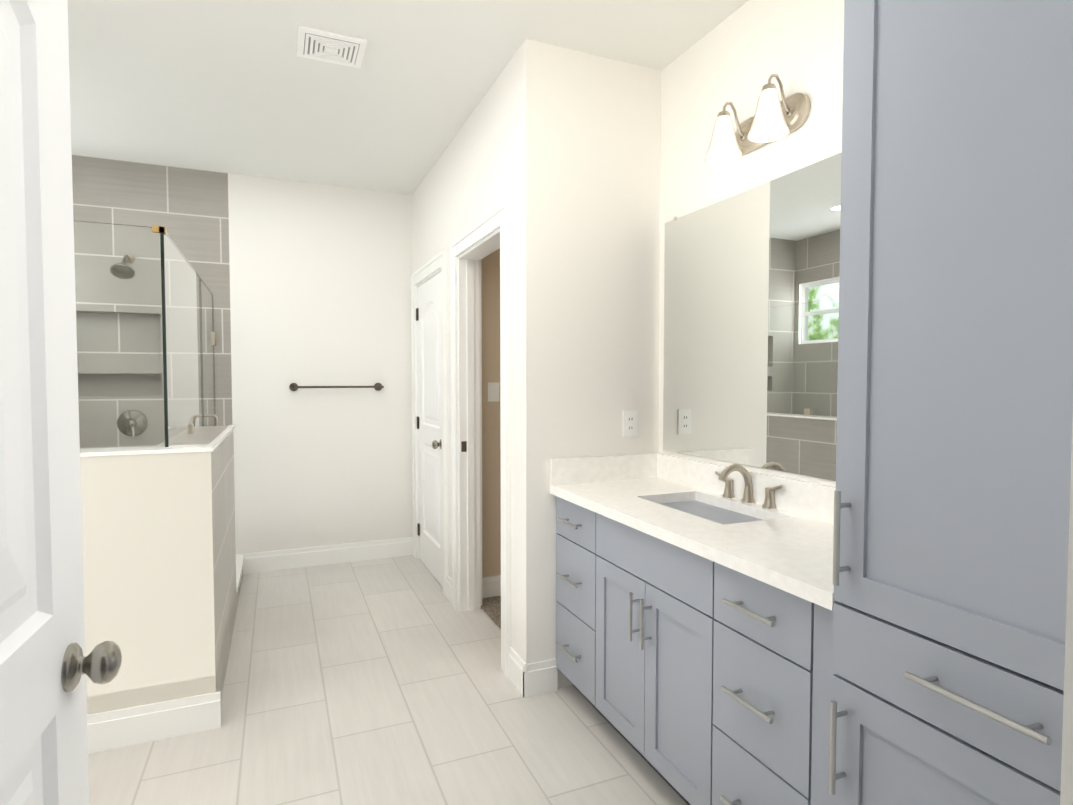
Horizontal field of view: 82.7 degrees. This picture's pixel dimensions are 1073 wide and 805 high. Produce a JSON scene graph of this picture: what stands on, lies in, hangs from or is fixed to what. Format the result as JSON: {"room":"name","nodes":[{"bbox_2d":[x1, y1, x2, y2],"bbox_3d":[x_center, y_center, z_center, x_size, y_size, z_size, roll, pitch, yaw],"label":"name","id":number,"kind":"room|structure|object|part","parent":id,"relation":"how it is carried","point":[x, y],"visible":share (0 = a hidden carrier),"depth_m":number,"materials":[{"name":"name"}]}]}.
{"room":"bathroom","nodes":[
{"label":"bathroom","id":0,"kind":"room"},
{"bbox_2d":[0,0,121,804],"bbox_3d":[-0.550,0.299,0.549,0.159,2.030,0.814,-1,2,-23],"label":"entry door","id":1,"kind":"structure","parent":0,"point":[47,665],"depth_m":0.80,"materials":[{"name":"white paint"}]},
{"bbox_2d":[80,437,227,714],"bbox_3d":[-1.886,0.722,2.144,1.357,1.085,0.151,-1,2,-23],"label":"wall","id":2,"kind":"structure","parent":0,"point":[159,560],"depth_m":2.27,"materials":[{"name":"paint"}]},
{"bbox_2d":[87,691,220,753],"bbox_3d":[-1.839,1.199,2.099,1.335,0.135,0.017,-1,2,-23],"label":"baseboard","id":3,"kind":"structure","parent":2,"relation":"attached to","point":[118,728],"depth_m":2.27,"materials":[{"name":"white paint"}]},
{"bbox_2d":[169,425,236,656],"bbox_3d":[-1.622,0.691,2.980,0.218,1.085,1.123,-1,2,-23],"label":"wall","id":4,"kind":"structure","parent":0,"point":[230,600],"depth_m":3.10,"materials":[{"name":"tile"}]},
{"bbox_2d":[73,220,217,449],"bbox_3d":[-2.310,0.202,3.007,1.261,1.779,1.978,-1,2,-23],"label":"glass","id":5,"kind":"object","parent":4,"relation":"on","point":[196,333],"visible":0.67,"depth_m":2.81,"materials":[{"name":"clear"}]},
{"bbox_2d":[236,555,243,605],"bbox_3d":[-1.973,1.136,3.860,0.186,0.130,0.738,-1,2,-23],"label":"sill","id":6,"kind":"structure","parent":4,"relation":"attached to","point":[239,566],"depth_m":3.92,"materials":[{"name":"tile"}]},
{"bbox_2d":[72,155,412,554],"bbox_3d":[-1.405,-0.194,4.520,4.370,2.740,0.120,-1,2,-23],"label":"wall","id":7,"kind":"structure","parent":0,"point":[320,284],"depth_m":4.27,"materials":[{"name":"white paint"}]},
{"bbox_2d":[110,254,134,278],"bbox_3d":[-2.564,-0.856,3.798,0.128,0.181,0.255,-1,2,-23],"label":"shower head","id":8,"kind":"object","parent":7,"relation":"attached to","point":[120,269],"depth_m":3.73},
{"bbox_2d":[117,410,147,436],"bbox_3d":[-2.607,0.135,3.921,0.170,0.171,0.062,-1,2,-23],"label":"shower valve","id":9,"kind":"object","parent":7,"relation":"attached to","point":[132,420],"depth_m":3.93,"materials":[{"name":"grey metal"}]},
{"bbox_2d":[236,537,412,573],"bbox_3d":[-1.507,1.112,4.444,1.243,0.135,0.029,-1,2,-23],"label":"baseboard","id":10,"kind":"structure","parent":7,"relation":"attached to","point":[369,550],"depth_m":4.43,"materials":[{"name":"white paint"}]},
{"bbox_2d":[289,383,383,390],"bbox_3d":[-1.437,-0.113,4.401,0.645,0.060,0.078,-1,2,-23],"label":"towel bar","id":11,"kind":"object","parent":7,"relation":"attached to","point":[295,386],"visible":1,"depth_m":4.37,"materials":[{"name":"grey metal"}]},
{"bbox_2d":[88,555,687,804],"bbox_3d":[-0.265,1.298,1.896,4.370,0.050,5.940,-1,2,-23],"label":"floor","id":12,"kind":"structure","parent":0,"point":[384,681],"depth_m":2.38,"materials":[{"name":"tile"}]},
{"bbox_2d":[481,596,500,628],"bbox_3d":[0.495,1.208,3.522,1.455,0.012,1.040,-1,2,-23],"label":"floor carpet","id":13,"kind":"object","parent":12,"relation":"on","point":[491,607],"depth_m":3.57,"materials":[{"name":"beige carpet"}]},
{"bbox_2d":[550,453,837,804],"bbox_3d":[0.586,0.748,2.061,0.565,1.038,1.442,-1,2,-23],"label":"bathroom vanity","id":14,"kind":"object","parent":12,"relation":"on","point":[695,600],"visible":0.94,"depth_m":1.83,"materials":[{"name":"grey paint"}]},
{"bbox_2d":[829,0,1072,804],"bbox_3d":[0.973,0.122,1.091,0.593,2.360,0.598,-1,2,-23],"label":"linen cabinet","id":15,"kind":"object","parent":12,"relation":"on","point":[953,450],"visible":0.98,"depth_m":1.05,"materials":[{"name":"grey paint"}]},
{"bbox_2d":[67,0,748,194],"bbox_3d":[-0.530,-1.518,2.414,4.370,0.060,4.590,-1,2,-23],"label":"ceiling","id":16,"kind":"structure","parent":0,"point":[240,87],"depth_m":2.76,"materials":[{"name":"white paint"}]},
{"bbox_2d":[297,25,366,67],"bbox_3d":[-0.861,-1.484,2.556,0.264,0.016,0.230,-1,2,-23],"label":"ceiling vent","id":17,"kind":"object","parent":16,"relation":"in","point":[328,46],"visible":1,"depth_m":2.53,"materials":[{"name":"white plastic"}]},
{"bbox_2d":[412,55,515,651],"bbox_3d":[-0.460,-0.163,3.679,0.120,2.740,2.170,-1,2,-23],"label":"wall","id":18,"kind":"structure","parent":0,"point":[468,182],"depth_m":3.12,"materials":[{"name":"white paint"}]},
{"bbox_2d":[416,272,441,585],"bbox_3d":[-0.715,0.171,4.192,0.159,2.022,0.770,-1,2,-23],"label":"room door","id":19,"kind":"structure","parent":18,"relation":"in","point":[428,319],"depth_m":4.19,"materials":[{"name":"white paint"}]},
{"bbox_2d":[411,250,447,596],"bbox_3d":[-0.688,0.123,4.196,0.145,2.129,0.958,-1,2,-23],"label":"trim","id":20,"kind":"structure","parent":18,"relation":"attached to","point":[434,266],"depth_m":3.86,"materials":[{"name":"white paint"}]},
{"bbox_2d":[450,201,510,676],"bbox_3d":[-0.245,0.161,3.179,0.162,2.129,0.928,-1,2,-23],"label":"trim","id":21,"kind":"structure","parent":18,"relation":"attached to","point":[475,244],"depth_m":3.49,"materials":[{"name":"white paint"}]},
{"bbox_2d":[481,248,500,576],"bbox_3d":[0.319,-0.176,4.026,1.585,2.740,0.120,-1,2,-23],"label":"wall","id":22,"kind":"structure","parent":0,"point":[491,449],"depth_m":3.72,"materials":[{"name":"beige paint"}]},
{"bbox_2d":[482,575,500,597],"bbox_3d":[0.291,1.129,3.988,1.443,0.135,0.016,-1,2,-23],"label":"baseboard","id":23,"kind":"structure","parent":22,"relation":"attached to","point":[491,585],"depth_m":3.74,"materials":[{"name":"white paint"}]},
{"bbox_2d":[488,382,498,401],"bbox_3d":[-0.260,-0.064,3.711,0.072,0.116,0.012,-1,2,-23],"label":"switch plate","id":24,"kind":"object","parent":22,"relation":"attached to","point":[493,391],"visible":1,"depth_m":3.71,"materials":[{"name":"white plastic"}]},
{"bbox_2d":[515,39,660,687],"bbox_3d":[0.718,-0.136,2.936,1.705,2.740,0.120,-1,2,-23],"label":"wall","id":25,"kind":"structure","parent":0,"point":[588,151],"depth_m":2.63,"materials":[{"name":"white paint"}]},
{"bbox_2d":[623,410,636,436],"bbox_3d":[0.423,0.094,2.748,0.072,0.116,0.009,-1,2,-23],"label":"electrical outlet plate","id":26,"kind":"object","parent":25,"relation":"attached to","point":[629,423],"visible":1,"depth_m":2.75,"materials":[{"name":"white plastic"}]},
{"bbox_2d":[658,0,843,486],"bbox_3d":[1.046,-0.095,1.827,0.120,2.740,2.180,-1,2,-23],"label":"wall","id":27,"kind":"structure","parent":0,"point":[741,55],"depth_m":2.27,"materials":[{"name":"white paint"}]},
{"bbox_2d":[663,152,841,480],"bbox_3d":[0.851,-0.276,2.115,0.008,1.030,1.395,-1,2,-23],"label":"mirror","id":28,"kind":"object","parent":27,"relation":"attached to","point":[751,301],"visible":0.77,"depth_m":2.21,"materials":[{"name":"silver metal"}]},
{"bbox_2d":[704,74,810,163],"bbox_3d":[0.744,-0.988,2.116,0.182,0.203,0.352,-1,2,-23],"label":"sconce","id":29,"kind":"object","parent":27,"relation":"attached to","point":[796,108],"depth_m":2.05,"materials":[{"name":"silver metal"}]},
{"bbox_3d":[0.721,-0.956,2.108,0.132,0.140,0.352,-1,2,-23],"label":"vanity light sconce shade","id":30,"kind":"part","parent":29,"relation":"part of","materials":[{"name":"white glass"}]},
{"bbox_2d":[1060,421,1072,804],"bbox_3d":[-0.080,-0.036,0.229,3.445,2.740,0.120,-1,2,-23],"label":"wall","id":31,"kind":"structure","parent":0,"point":[1066,794],"depth_m":0.53,"materials":[{"name":"white paint"}]}
]}

